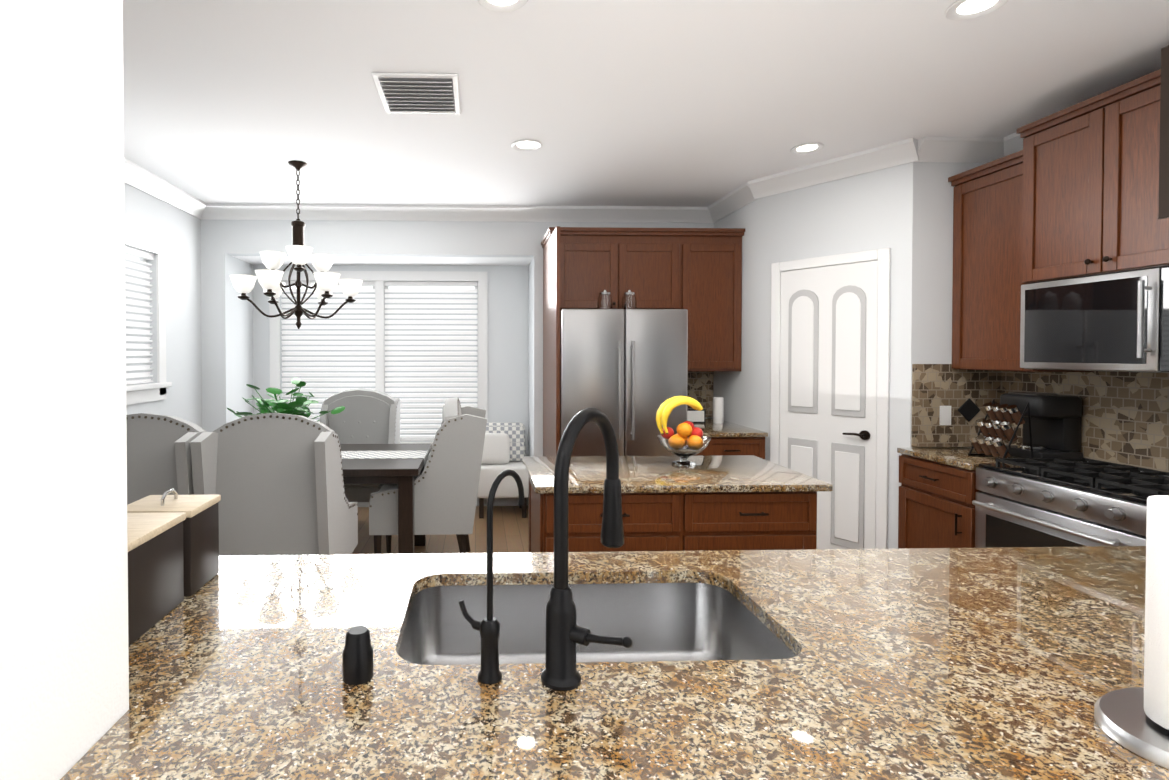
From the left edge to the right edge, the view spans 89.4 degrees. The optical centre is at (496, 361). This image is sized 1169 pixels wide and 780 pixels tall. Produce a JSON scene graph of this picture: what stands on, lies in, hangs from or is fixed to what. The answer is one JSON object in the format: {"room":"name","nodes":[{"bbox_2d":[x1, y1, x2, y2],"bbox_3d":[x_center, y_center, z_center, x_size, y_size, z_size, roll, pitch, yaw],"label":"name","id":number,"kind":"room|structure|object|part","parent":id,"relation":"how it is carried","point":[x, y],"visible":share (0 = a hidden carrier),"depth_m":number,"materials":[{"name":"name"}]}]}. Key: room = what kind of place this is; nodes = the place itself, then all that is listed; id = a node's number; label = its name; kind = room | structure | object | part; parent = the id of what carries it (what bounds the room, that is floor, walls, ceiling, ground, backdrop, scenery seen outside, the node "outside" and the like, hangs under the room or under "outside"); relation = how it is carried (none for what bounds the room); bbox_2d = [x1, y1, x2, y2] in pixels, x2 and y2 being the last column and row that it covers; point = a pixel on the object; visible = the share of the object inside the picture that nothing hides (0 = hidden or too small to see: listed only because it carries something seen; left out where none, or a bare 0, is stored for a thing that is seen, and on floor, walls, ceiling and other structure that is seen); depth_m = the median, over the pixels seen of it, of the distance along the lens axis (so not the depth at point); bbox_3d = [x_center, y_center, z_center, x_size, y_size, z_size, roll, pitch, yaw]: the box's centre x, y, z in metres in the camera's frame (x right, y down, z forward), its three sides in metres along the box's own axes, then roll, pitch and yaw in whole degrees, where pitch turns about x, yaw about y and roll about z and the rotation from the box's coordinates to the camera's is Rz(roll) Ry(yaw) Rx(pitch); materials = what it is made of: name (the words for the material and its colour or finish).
{"room":"kitchen and dining room","nodes":[
{"label":"kitchen and dining room","id":0,"kind":"room"},
{"bbox_2d":[0,0,128,779],"bbox_3d":[-0.645,0.118,-0.376,0.220,2.700,2.560,0,1,-2],"label":"wall","id":1,"kind":"structure","parent":0,"point":[64,679],"depth_m":0.77,"materials":[{"name":"white paint"}]},
{"bbox_2d":[124,133,1023,222],"bbox_3d":[0.332,-1.202,1.667,5.420,0.115,6.620,0,1,-2],"label":"crown molding","id":2,"kind":"structure","parent":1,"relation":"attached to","point":[942,149],"depth_m":4.76,"materials":[{"name":"white"}]},
{"bbox_2d":[124,183,201,427],"bbox_3d":[-2.468,0.076,2.609,0.120,2.700,4.840,0,1,-2],"label":"wall","id":3,"kind":"structure","parent":0,"point":[176,231],"depth_m":4.50,"materials":[{"name":"white paint"}]},
{"bbox_2d":[125,230,171,404],"bbox_3d":[-2.467,-0.287,3.684,0.150,1.145,1.300,0,1,-2],"label":"window","id":4,"kind":"structure","parent":3,"relation":"in","point":[139,393],"depth_m":4.22,"materials":[{"name":"white painted wood"}]},
{"bbox_2d":[125,246,153,384],"bbox_3d":[-2.479,-0.305,3.684,0.045,0.924,1.068,0,1,-2],"label":"window blinds","id":5,"kind":"object","parent":4,"relation":"attached to","point":[138,293],"visible":0.33,"depth_m":4.06,"materials":[{"name":"white plastic"}]},
{"bbox_2d":[231,256,532,506],"bbox_3d":[-0.993,0.197,5.378,2.840,2.380,0.600,0,1,-2],"label":"wall","id":6,"kind":"structure","parent":0,"point":[510,332],"depth_m":5.54,"materials":[{"name":"white paint"}]},
{"bbox_2d":[269,271,487,454],"bbox_3d":[-1.115,0.016,5.577,2.090,1.745,0.150,0,1,-2],"label":"window","id":7,"kind":"structure","parent":6,"relation":"in","point":[379,278],"depth_m":5.55,"materials":[{"name":"white"}]},
{"bbox_2d":[281,281,476,440],"bbox_3d":[-1.115,-0.003,5.589,1.858,1.524,0.045,0,1,-2],"label":"blinds","id":8,"kind":"object","parent":7,"relation":"attached to","point":[430,351],"visible":0.6,"depth_m":5.59,"materials":[{"name":"white plastic"}]},
{"bbox_3d":[-1.116,-0.002,5.636,1.870,1.530,0.004,0,1,-2],"label":"window nook glass","id":9,"kind":"part","parent":7,"relation":"part of","materials":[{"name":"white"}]},
{"bbox_2d":[352,506,527,553],"bbox_3d":[0.331,1.464,2.045,7.800,0.060,8.300,0,1,-2],"label":"floor","id":10,"kind":"structure","parent":0,"point":[510,529],"depth_m":4.64,"materials":[{"name":"brown wood"}]},
{"bbox_2d":[126,413,206,504],"bbox_3d":[-1.815,0.840,3.163,0.646,1.162,0.765,0,1,-2],"label":"dining chair","id":11,"kind":"object","parent":10,"relation":"on","point":[159,461],"visible":0.12,"depth_m":2.95,"materials":[{"name":"grey fabric"}]},
{"bbox_2d":[190,413,357,555],"bbox_3d":[-1.155,0.840,3.183,0.646,1.162,0.765,0,1,-2],"label":"dining chair","id":12,"kind":"object","parent":10,"relation":"on","point":[275,481],"visible":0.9,"depth_m":2.95,"materials":[{"name":"grey fabric"}]},
{"bbox_2d":[320,388,400,501],"bbox_3d":[-1.179,0.815,4.918,0.646,1.162,0.765,0,1,-2],"label":"dining chair","id":13,"kind":"object","parent":10,"relation":"on","point":[367,416],"visible":0.4,"depth_m":5.02,"materials":[{"name":"grey fabric"}]},
{"bbox_2d":[340,444,431,553],"bbox_3d":[-1.361,1.026,4.038,1.740,0.760,1.000,0,1,-2],"label":"dining table","id":14,"kind":"object","parent":10,"relation":"on","point":[401,473],"visible":0.31,"depth_m":3.62,"materials":[{"name":"brown wood"}]},
{"bbox_2d":[341,451,427,467],"bbox_3d":[-1.360,0.744,4.034,1.744,0.204,0.300,0,1,-2],"label":"table runner","id":15,"kind":"object","parent":14,"relation":"on","point":[381,454],"visible":0.29,"depth_m":4.04,"materials":[{"name":"fabric"}]},
{"bbox_2d":[227,378,344,420],"bbox_3d":[-1.458,0.374,4.060,0.748,0.534,0.662,0,1,-2],"label":"plant","id":16,"kind":"object","parent":15,"relation":"on","point":[282,406],"visible":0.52,"depth_m":3.95,"materials":[{"name":"green plant"}]},
{"bbox_2d":[369,397,486,553],"bbox_3d":[-0.455,0.827,4.063,0.765,1.162,0.646,0,1,-2],"label":"dining chair","id":17,"kind":"object","parent":10,"relation":"on","point":[446,482],"visible":0.9,"depth_m":3.75,"materials":[{"name":"grey fabric"}]},
{"bbox_2d":[477,422,528,517],"bbox_3d":[0.034,0.978,5.366,0.508,0.818,0.430,0,1,-2],"label":"chair","id":18,"kind":"object","parent":10,"relation":"on","point":[504,448],"visible":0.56,"depth_m":5.24,"materials":[{"name":"white fabric"}]},
{"bbox_2d":[560,309,687,455],"bbox_3d":[0.888,0.505,4.527,0.893,1.763,0.946,0,1,-2],"label":"fridge","id":19,"kind":"object","parent":10,"relation":"on","point":[624,372],"visible":0.5,"depth_m":4.10,"materials":[{"name":"silver metal"}]},
{"bbox_2d":[598,290,611,308],"bbox_3d":[0.791,-0.446,4.283,0.104,0.162,0.104,0,1,-2],"label":"glass jar","id":20,"kind":"object","parent":19,"relation":"on","point":[604,299],"visible":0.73,"depth_m":4.24,"materials":[{"name":"white"}]},
{"bbox_2d":[622,290,635,310],"bbox_3d":[0.971,-0.446,4.289,0.104,0.162,0.104,0,1,-2],"label":"glass jar","id":21,"kind":"object","parent":19,"relation":"on","point":[629,300],"visible":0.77,"depth_m":4.25,"materials":[{"name":"white"}]},
{"bbox_2d":[528,479,816,551],"bbox_3d":[0.772,0.984,2.786,1.192,0.879,0.674,0,1,-2],"label":"base cabinet","id":22,"kind":"object","parent":10,"relation":"on","point":[696,521],"visible":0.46,"depth_m":2.49,"materials":[{"name":"brown wood"}]},
{"bbox_2d":[522,455,832,493],"bbox_3d":[0.778,0.528,2.801,1.260,0.030,0.710,0,1,-2],"label":"countertop","id":23,"kind":"structure","parent":22,"relation":"on","point":[721,473],"depth_m":2.65,"materials":[{"name":"stone"}]},
{"bbox_2d":[656,396,710,465],"bbox_3d":[0.927,0.340,2.918,0.273,0.342,0.260,0,1,-2],"label":"fruit bowl","id":24,"kind":"object","parent":23,"relation":"on","point":[686,440],"visible":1,"depth_m":2.87,"materials":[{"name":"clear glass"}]},
{"bbox_2d":[693,437,764,458],"bbox_3d":[1.627,0.959,4.552,0.505,0.879,0.972,0,1,-2],"label":"base cabinet","id":25,"kind":"object","parent":10,"relation":"on","point":[720,446],"visible":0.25,"depth_m":4.10,"materials":[{"name":"brown wood"}]},
{"bbox_2d":[693,418,767,436],"bbox_3d":[1.623,0.503,4.552,0.515,0.030,0.958,0,1,-2],"label":"countertop","id":26,"kind":"structure","parent":25,"relation":"on","point":[709,428],"depth_m":4.19,"materials":[{"name":"stone"}]},
{"bbox_2d":[687,409,705,422],"bbox_3d":[1.551,0.431,4.649,0.200,0.110,0.062,0,1,-2],"label":"sign","id":27,"kind":"object","parent":26,"relation":"on","point":[695,416],"visible":0.58,"depth_m":4.62,"materials":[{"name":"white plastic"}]},
{"bbox_2d":[713,397,723,423],"bbox_3d":[1.752,0.384,4.625,0.080,0.205,0.080,0,1,-2],"label":"canister","id":28,"kind":"object","parent":26,"relation":"on","point":[718,410],"visible":1,"depth_m":4.59,"materials":[{"name":"white plastic"}]},
{"bbox_2d":[898,454,982,548],"bbox_3d":[2.657,0.978,3.191,0.648,0.879,0.516,0,1,-2],"label":"base cabinet","id":29,"kind":"object","parent":10,"relation":"on","point":[936,507],"visible":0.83,"depth_m":3.17,"materials":[{"name":"brown wood"}]},
{"bbox_2d":[897,447,1017,469],"bbox_3d":[2.670,0.523,3.185,0.627,0.030,0.516,0,1,-2],"label":"countertop","id":30,"kind":"structure","parent":29,"relation":"on","point":[957,457],"depth_m":3.17,"materials":[{"name":"stone"}]},
{"bbox_2d":[968,399,1032,457],"bbox_3d":[2.623,0.356,3.056,0.186,0.305,0.210,0,1,-2],"label":"spice rack","id":31,"kind":"object","parent":30,"relation":"on","point":[996,429],"visible":1,"depth_m":3.02,"materials":[{"name":"brown wood"}]},
{"bbox_2d":[1000,392,1082,461],"bbox_3d":[2.860,0.336,3.083,0.230,0.345,0.250,0,1,-2],"label":"coffee maker","id":32,"kind":"object","parent":30,"relation":"on","point":[1055,419],"visible":0.83,"depth_m":2.99,"materials":[{"name":"black plastic"}]},
{"bbox_2d":[972,458,1168,547],"bbox_3d":[2.665,0.948,2.550,0.672,0.934,0.756,0,1,-2],"label":"range","id":33,"kind":"object","parent":10,"relation":"on","point":[1039,502],"visible":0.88,"depth_m":2.54,"materials":[{"name":"silver metal"}]},
{"bbox_3d":[0.720,1.010,0.940,3.350,0.879,1.360,0,1,-2],"label":"base cabinet","id":34,"kind":"object","parent":10,"relation":"on","visible":0},
{"bbox_2d":[60,546,1168,779],"bbox_3d":[0.721,0.515,0.918,3.410,0.111,1.450,0,1,-2],"label":"countertop","id":35,"kind":"structure","parent":34,"relation":"on","point":[960,662],"depth_m":0.98,"materials":[{"name":"stone"}]},
{"bbox_2d":[127,512,185,646],"bbox_3d":[-0.786,0.422,1.185,0.193,0.227,0.238,0,1,-2],"label":"box","id":36,"kind":"object","parent":35,"relation":"on","point":[155,572],"visible":0.25,"depth_m":1.19,"materials":[{"name":"black"}]},
{"bbox_2d":[127,489,220,595],"bbox_3d":[-0.780,0.419,1.393,0.178,0.227,0.153,0,1,-2],"label":"box","id":37,"kind":"object","parent":35,"relation":"on","point":[201,542],"visible":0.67,"depth_m":1.37,"materials":[{"name":"black"}]},
{"bbox_3d":[-0.237,0.498,0.998,0.052,0.080,0.051,0,1,-2],"label":"air switch button","id":38,"kind":"part","parent":35,"relation":"part of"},
{"bbox_2d":[458,469,523,683],"bbox_3d":[-0.007,0.365,1.032,0.121,0.345,0.118,0,1,-2],"label":"filter faucet","id":39,"kind":"object","parent":35,"relation":"on","point":[488,628],"visible":1,"depth_m":0.99,"materials":[{"name":"black metal"}]},
{"bbox_2d":[541,408,632,690],"bbox_3d":[0.164,0.311,1.044,0.183,0.452,0.270,0,1,-2],"label":"faucet","id":40,"kind":"object","parent":35,"relation":"on","point":[565,634],"visible":1,"depth_m":0.98,"materials":[{"name":"black metal"}]},
{"bbox_2d":[398,583,796,664],"bbox_3d":[0.190,0.667,1.264,0.832,0.200,0.492,0,1,-2],"label":"sink","id":41,"kind":"object","parent":35,"relation":"in","point":[678,621],"visible":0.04,"depth_m":1.48,"materials":[{"name":"silver metal"}]},
{"bbox_2d":[1094,687,1168,768],"bbox_3d":[1.029,0.340,0.820,0.300,0.401,0.228,0,1,-2],"label":"paper towel holder","id":42,"kind":"object","parent":35,"relation":"on","point":[1122,718],"visible":0.83,"depth_m":0.84,"materials":[{"name":"silver metal"}]},
{"bbox_2d":[1144,495,1168,729],"bbox_3d":[0.983,0.355,0.819,0.100,0.314,0.100,0,1,-2],"label":"paper towel roll","id":43,"kind":"object","parent":42,"relation":"on","point":[1156,679],"visible":1,"depth_m":0.83,"materials":[{"name":"white paper"}]},
{"bbox_2d":[201,219,713,456],"bbox_3d":[-0.397,0.041,5.034,4.530,2.700,0.120,0,1,-2],"label":"wall","id":44,"kind":"structure","parent":0,"point":[223,242],"depth_m":4.94,"materials":[{"name":"white paint"}]},
{"bbox_2d":[545,230,684,313],"bbox_3d":[0.914,-0.697,4.719,0.968,0.585,0.565,0,1,-2],"label":"upper cabinet","id":45,"kind":"object","parent":44,"relation":"attached to","point":[579,264],"depth_m":4.44,"materials":[{"name":"brown wood"}]},
{"bbox_2d":[687,371,712,416],"bbox_3d":[1.608,0.273,5.033,0.515,0.414,0.009,0,1,-2],"label":"backsplash","id":46,"kind":"structure","parent":44,"relation":"attached to","point":[700,387],"depth_m":5.03,"materials":[{"name":"tile"}]},
{"bbox_2d":[685,230,744,370],"bbox_3d":[1.635,-0.460,4.745,0.475,1.059,0.565,0,1,-2],"label":"upper cabinet","id":47,"kind":"object","parent":44,"relation":"attached to","point":[696,273],"depth_m":4.47,"materials":[{"name":"brown wood"}]},
{"bbox_2d":[123,0,1168,206],"bbox_3d":[0.331,-1.306,2.006,7.800,0.080,8.300,0,1,-2],"label":"ceiling","id":48,"kind":"structure","parent":0,"point":[683,103],"depth_m":2.71,"materials":[{"name":"white paint"}]},
{"bbox_2d":[229,160,362,328],"bbox_3d":[-1.295,-0.751,3.814,0.795,1.079,0.805,0,1,-2],"label":"chandelier","id":49,"kind":"object","parent":48,"relation":"hanging from","point":[300,255],"visible":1,"depth_m":3.78,"materials":[{"name":"white glass"}]},
{"bbox_2d":[371,72,460,113],"bbox_3d":[-0.368,-1.264,2.785,0.380,0.024,0.420,0,1,-2],"label":"ceiling vent","id":50,"kind":"object","parent":48,"relation":"in","point":[418,93],"visible":1,"depth_m":2.74,"materials":[{"name":"white metal"}]},
{"bbox_2d":[477,0,527,12],"bbox_3d":[0.021,-1.260,2.017,0.184,0.009,0.184,0,1,-2],"label":"recessed light","id":51,"kind":"object","parent":48,"relation":"in","point":[502,6],"visible":1,"depth_m":2.06,"materials":[{"name":"white glass"}]},
{"bbox_2d":[511,139,541,150],"bbox_3d":[0.176,-1.281,3.462,0.184,0.009,0.184,0,1,-2],"label":"recessed light","id":52,"kind":"object","parent":48,"relation":"in","point":[526,145],"visible":1,"depth_m":3.46,"materials":[{"name":"white glass"}]},
{"bbox_2d":[790,143,823,153],"bbox_3d":[1.865,-1.282,3.514,0.184,0.009,0.184,0,1,-2],"label":"recessed light","id":53,"kind":"object","parent":48,"relation":"in","point":[806,148],"visible":0.94,"depth_m":3.52,"materials":[{"name":"white"}]},
{"bbox_2d":[945,0,1008,20],"bbox_3d":[1.700,-1.261,2.069,0.184,0.009,0.184,0,1,-2],"label":"recessed light","id":54,"kind":"object","parent":48,"relation":"in","point":[960,10],"visible":1,"depth_m":2.09,"materials":[{"name":"white"}]},
{"bbox_2d":[713,162,985,548],"bbox_3d":[2.486,0.052,4.313,1.190,2.700,1.740,0,1,-2],"label":"wall","id":55,"kind":"structure","parent":0,"point":[904,212],"depth_m":3.57,"materials":[{"name":"white paint"}]},
{"bbox_2d":[770,248,890,548],"bbox_3d":[2.156,0.357,3.841,0.414,2.095,0.640,0,1,-2],"label":"pantry door","id":56,"kind":"structure","parent":55,"relation":"in","point":[830,373],"depth_m":3.76,"materials":[{"name":"white wood"}]},
{"bbox_2d":[948,150,1092,371],"bbox_3d":[2.813,-0.512,3.174,0.336,1.120,0.515,0,1,-2],"label":"upper cabinet","id":57,"kind":"object","parent":55,"relation":"attached to","point":[987,257],"visible":0.33,"depth_m":3.19,"materials":[{"name":"brown wood"}]},
{"bbox_3d":[3.125,0.099,0.962,0.120,2.700,5.000,0,1,-2],"label":"wall","id":58,"kind":"structure","parent":0,"visible":0},
{"bbox_2d":[911,364,1168,471],"bbox_3d":[2.735,0.268,2.786,0.542,0.489,1.327,0,1,-2],"label":"backsplash","id":59,"kind":"structure","parent":58,"relation":"attached to","point":[1124,418],"depth_m":2.98,"materials":[{"name":"tile"}]},
{"bbox_2d":[940,406,950,424],"bbox_3d":[2.639,0.317,3.438,0.070,0.115,0.004,0,1,-2],"label":"electrical outlet plate","id":60,"kind":"object","parent":59,"relation":"attached to","point":[945,415],"visible":1,"depth_m":3.44,"materials":[{"name":"white plastic"}]},
{"bbox_2d":[958,398,980,421],"bbox_3d":[2.779,0.284,3.439,0.137,0.137,0.008,0,1,-2],"label":"accent tile","id":61,"kind":"object","parent":59,"relation":"attached to","point":[969,409],"visible":1,"depth_m":3.44,"materials":[{"name":"black tile"}]},
{"bbox_2d":[1016,69,1168,283],"bbox_3d":[2.793,-0.765,2.530,0.416,0.765,0.756,0,1,-2],"label":"upper cabinet","id":62,"kind":"object","parent":58,"relation":"attached to","point":[1090,201],"visible":1,"depth_m":2.55,"materials":[{"name":"brown wood"}]},
{"bbox_2d":[1020,266,1168,372],"bbox_3d":[2.784,-0.168,2.538,0.434,0.420,0.756,0,1,-2],"label":"over-the-range microwave","id":63,"kind":"object","parent":62,"relation":"attached to","point":[1116,322],"visible":1,"depth_m":2.53,"materials":[{"name":"silver metal"}]},
{"bbox_3d":[1.462,0.116,-0.230,0.220,2.700,2.720,0,1,-2],"label":"wall","id":64,"kind":"structure","parent":0,"visible":0},
{"bbox_2d":[1158,45,1168,218],"bbox_3d":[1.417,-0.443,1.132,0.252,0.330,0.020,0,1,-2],"label":"upper cabinet","id":65,"kind":"object","parent":64,"relation":"attached to","point":[1164,162],"visible":1,"depth_m":1.13,"materials":[{"name":"brown wood"}]},
{"label":"outside","id":66,"kind":"structure","parent":0,"visible":0},
{"bbox_2d":[125,254,138,376],"bbox_3d":[-2.747,0.121,3.682,0.010,2.580,2.080,0,1,-2],"label":"outside","id":67,"kind":"structure","parent":66,"point":[132,258],"depth_m":4.44,"materials":[{"name":"white"}]},
{"bbox_2d":[287,286,473,435],"bbox_3d":[-1.123,0.045,5.857,3.070,2.630,0.010,0,1,-2],"label":"outside","id":68,"kind":"structure","parent":66,"point":[371,287],"depth_m":5.85,"materials":[{"name":"white"}]}
]}

